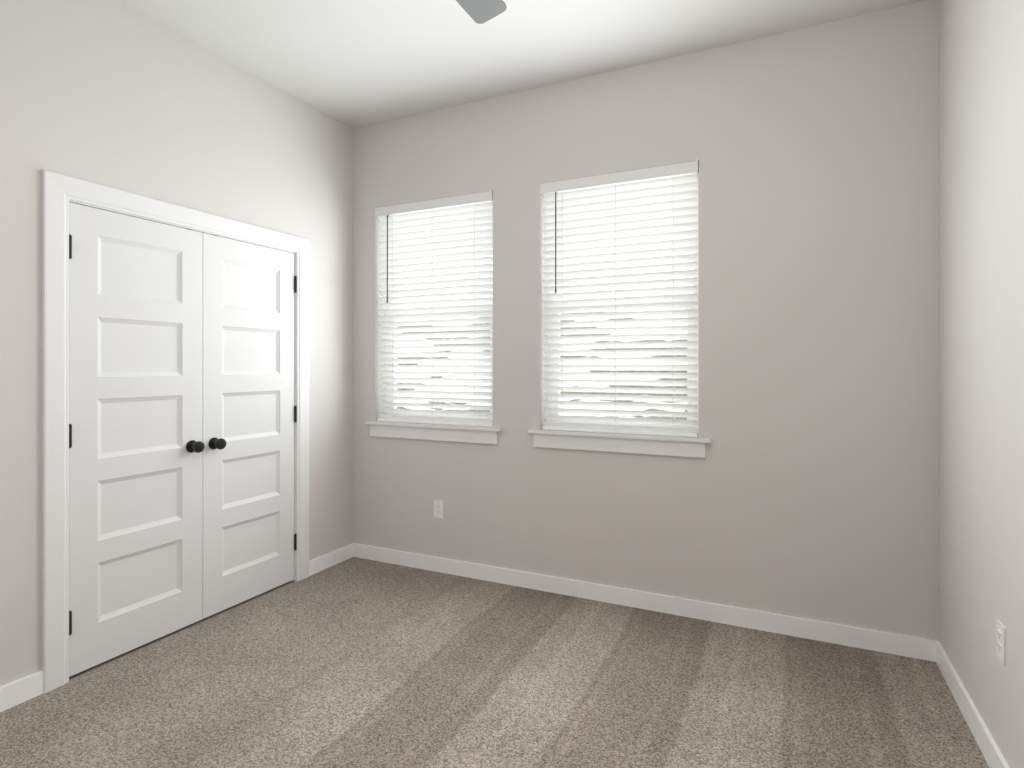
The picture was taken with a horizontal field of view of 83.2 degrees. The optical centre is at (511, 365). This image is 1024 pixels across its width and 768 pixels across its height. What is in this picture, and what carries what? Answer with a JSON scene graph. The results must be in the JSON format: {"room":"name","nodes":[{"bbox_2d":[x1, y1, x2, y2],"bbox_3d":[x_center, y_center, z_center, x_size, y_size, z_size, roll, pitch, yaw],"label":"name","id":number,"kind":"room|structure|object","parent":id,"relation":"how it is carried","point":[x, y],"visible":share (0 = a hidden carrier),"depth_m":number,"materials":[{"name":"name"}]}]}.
{"room":"empty bedroom","nodes":[
{"label":"empty bedroom","id":0,"kind":"room"},
{"bbox_2d":[0,0,352,686],"bbox_3d":[-2.323,-0.166,2.460,0.800,3.207,3.931,0,0,25],"label":"wall","id":1,"kind":"structure","parent":0,"point":[117,94],"depth_m":2.73,"materials":[{"name":"paint"}]},
{"bbox_2d":[0,670,42,711],"bbox_3d":[-2.334,1.292,1.489,0.014,0.092,1.927,0,0,25],"label":"baseboard","id":2,"kind":"structure","parent":1,"relation":"attached to","point":[20,691],"depth_m":2.29,"materials":[{"name":"white wood"}]},
{"bbox_2d":[69,202,204,676],"bbox_3d":[-1.737,0.312,2.727,0.108,2.025,0.630,0,0,25],"label":"closet door","id":3,"kind":"structure","parent":1,"relation":"in","point":[136,446],"depth_m":2.70,"materials":[{"name":"white wood"}]},
{"bbox_2d":[41,170,308,693],"bbox_3d":[-1.660,0.268,3.041,0.140,2.140,1.454,0,0,25],"label":"door frame","id":4,"kind":"structure","parent":1,"relation":"attached to","point":[59,192],"depth_m":2.42,"materials":[{"name":"white wood"}]},
{"bbox_2d":[203,233,296,618],"bbox_3d":[-1.466,0.312,3.299,0.108,2.025,0.630,0,0,25],"label":"closet door","id":5,"kind":"structure","parent":1,"relation":"in","point":[249,420],"depth_m":3.28,"materials":[{"name":"white wood"}]},
{"bbox_2d":[309,543,352,575],"bbox_3d":[-1.208,1.292,3.861,0.014,0.092,0.416,0,0,25],"label":"baseboard","id":6,"kind":"structure","parent":1,"relation":"attached to","point":[327,560],"depth_m":3.84,"materials":[{"name":"white wood"}]},
{"bbox_2d":[0,557,988,767],"bbox_3d":[-0.410,1.388,1.618,3.380,0.100,3.811,0,0,25],"label":"floor","id":7,"kind":"structure","parent":0,"point":[354,662],"depth_m":2.35,"materials":[{"name":"beige carpet"}]},
{"bbox_2d":[118,0,925,128],"bbox_3d":[-0.410,-1.719,1.618,3.380,0.100,3.811,0,0,25],"label":"ceiling","id":8,"kind":"structure","parent":0,"point":[353,64],"depth_m":2.94,"materials":[{"name":"paint"}]},
{"bbox_2d":[456,0,505,23],"bbox_3d":[-0.384,-1.466,1.649,1.032,0.407,1.032,0,0,-18],"label":"ceiling fan","id":9,"kind":"object","parent":8,"relation":"hanging from","point":[480,11],"visible":1,"depth_m":2.19,"materials":[{"name":"silver metal"}]},
{"bbox_2d":[353,0,938,640],"bbox_3d":[0.455,-0.166,3.438,3.880,3.207,0.220,0,0,25],"label":"wall","id":10,"kind":"structure","parent":0,"point":[807,488],"depth_m":2.97,"materials":[{"name":"paint"}]},
{"bbox_2d":[369,424,497,443],"bbox_3d":[-0.535,0.442,3.777,0.982,0.082,0.019,0,0,25],"label":"trim","id":11,"kind":"structure","parent":10,"relation":"attached to","point":[461,435],"depth_m":3.75,"materials":[{"name":"white wood"}]},
{"bbox_2d":[365,421,501,430],"bbox_3d":[-0.516,0.392,3.818,1.040,0.018,0.137,0,0,25],"label":"sill","id":12,"kind":"structure","parent":10,"relation":"attached to","point":[464,427],"depth_m":3.75,"materials":[{"name":"white wood"}]},
{"bbox_2d":[434,500,442,517],"bbox_3d":[-0.478,0.931,3.756,0.070,0.115,0.008,0,0,25],"label":"electrical outlet","id":13,"kind":"object","parent":10,"relation":"attached to","point":[438,508],"visible":1,"depth_m":3.75,"materials":[{"name":"white plastic"}]},
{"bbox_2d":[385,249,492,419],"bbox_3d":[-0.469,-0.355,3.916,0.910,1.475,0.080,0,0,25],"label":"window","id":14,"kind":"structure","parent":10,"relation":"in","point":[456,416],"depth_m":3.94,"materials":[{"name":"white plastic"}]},
{"bbox_2d":[375,189,492,426],"bbox_3d":[-0.519,-0.359,3.811,0.905,1.475,0.079,0,0,25],"label":"window blind","id":15,"kind":"object","parent":14,"relation":"attached to","point":[443,228],"visible":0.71,"depth_m":3.80,"materials":[{"name":"white plastic"}]},
{"bbox_2d":[387,215,388,302],"bbox_3d":[-0.851,-0.732,3.947,0.011,0.600,0.018,0,0,25],"label":"blind wand","id":16,"kind":"object","parent":15,"relation":"hanging from","point":[387,258],"visible":1,"depth_m":3.94,"materials":[{"name":"grey plastic"}]},
{"bbox_2d":[392,215,392,418],"bbox_3d":[-0.814,-0.337,3.933,0.002,1.400,0.002,0,0,25],"label":"string","id":17,"kind":"object","parent":15,"relation":"attached to","point":[392,215],"depth_m":3.93,"materials":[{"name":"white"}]},
{"bbox_2d":[474,203,474,422],"bbox_3d":[-0.236,-0.337,3.658,0.002,1.400,0.002,0,0,25],"label":"string","id":18,"kind":"object","parent":15,"relation":"attached to","point":[474,203],"depth_m":3.66,"materials":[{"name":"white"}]},
{"bbox_2d":[533,433,705,457],"bbox_3d":[0.576,0.442,3.249,0.982,0.082,0.019,0,0,25],"label":"trim","id":19,"kind":"structure","parent":10,"relation":"attached to","point":[660,447],"depth_m":3.22,"materials":[{"name":"white wood"}]},
{"bbox_2d":[528,429,710,442],"bbox_3d":[0.595,0.392,3.290,1.040,0.018,0.137,0,0,25],"label":"sill","id":20,"kind":"structure","parent":10,"relation":"attached to","point":[631,436],"depth_m":3.22,"materials":[{"name":"white wood"}]},
{"bbox_2d":[547,174,698,435],"bbox_3d":[0.642,-0.355,3.388,0.910,1.475,0.080,0,0,25],"label":"window","id":21,"kind":"structure","parent":10,"relation":"in","point":[634,424],"depth_m":3.31,"materials":[{"name":"white plastic"}]},
{"bbox_2d":[540,159,698,436],"bbox_3d":[0.592,-0.359,3.283,0.905,1.475,0.079,0,0,25],"label":"window blind","id":22,"kind":"object","parent":21,"relation":"attached to","point":[660,202],"visible":0.92,"depth_m":3.27,"materials":[{"name":"white plastic"}]},
{"bbox_2d":[555,192,556,292],"bbox_3d":[0.260,-0.732,3.419,0.011,0.600,0.018,0,0,25],"label":"blind wand","id":23,"kind":"object","parent":22,"relation":"hanging from","point":[555,242],"visible":0.96,"depth_m":3.41,"materials":[{"name":"grey plastic"}]},
{"bbox_2d":[615,184,617,429],"bbox_3d":[0.586,-0.337,3.268,0.002,1.400,0.002,0,0,25],"label":"string","id":24,"kind":"object","parent":22,"relation":"attached to","point":[617,319],"depth_m":3.27,"materials":[{"name":"white fabric"}]},
{"bbox_2d":[674,231,674,426],"bbox_3d":[0.875,-0.337,3.131,0.002,1.400,0.002,0,0,25],"label":"string","id":25,"kind":"object","parent":22,"relation":"attached to","point":[674,231],"depth_m":3.17,"materials":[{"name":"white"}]},
{"bbox_2d":[353,543,938,661],"bbox_3d":[0.405,1.292,3.333,3.380,0.092,0.014,0,0,25],"label":"baseboard","id":26,"kind":"structure","parent":10,"relation":"attached to","point":[887,642],"depth_m":3.10,"materials":[{"name":"white wood"}]},
{"bbox_2d":[939,0,1023,767],"bbox_3d":[1.145,-0.166,0.813,0.120,3.207,3.931,0,0,25],"label":"wall","id":27,"kind":"structure","parent":0,"point":[981,316],"depth_m":2.02,"materials":[{"name":"paint"}]},
{"bbox_2d":[936,642,1008,767],"bbox_3d":[1.107,1.292,0.889,0.014,0.092,3.797,0,0,25],"label":"baseboard","id":28,"kind":"structure","parent":27,"relation":"attached to","point":[989,749],"depth_m":2.12,"materials":[{"name":"white"}]},
{"bbox_2d":[996,619,1005,664],"bbox_3d":[1.568,0.885,1.851,0.008,0.115,0.070,0,0,25],"label":"electrical outlet","id":29,"kind":"object","parent":27,"relation":"attached to","point":[1000,641],"visible":1,"depth_m":1.84,"materials":[{"name":"white plastic"}]},
{"label":"outside","id":30,"kind":"structure","parent":0,"visible":0},
{"bbox_2d":[397,222,692,419],"bbox_3d":[2.404,-1.662,6.819,16.000,8.000,0.001,0,0,25],"label":"sky","id":31,"kind":"structure","parent":30,"point":[628,416],"depth_m":7.52,"materials":[{"name":"white"}]}
]}

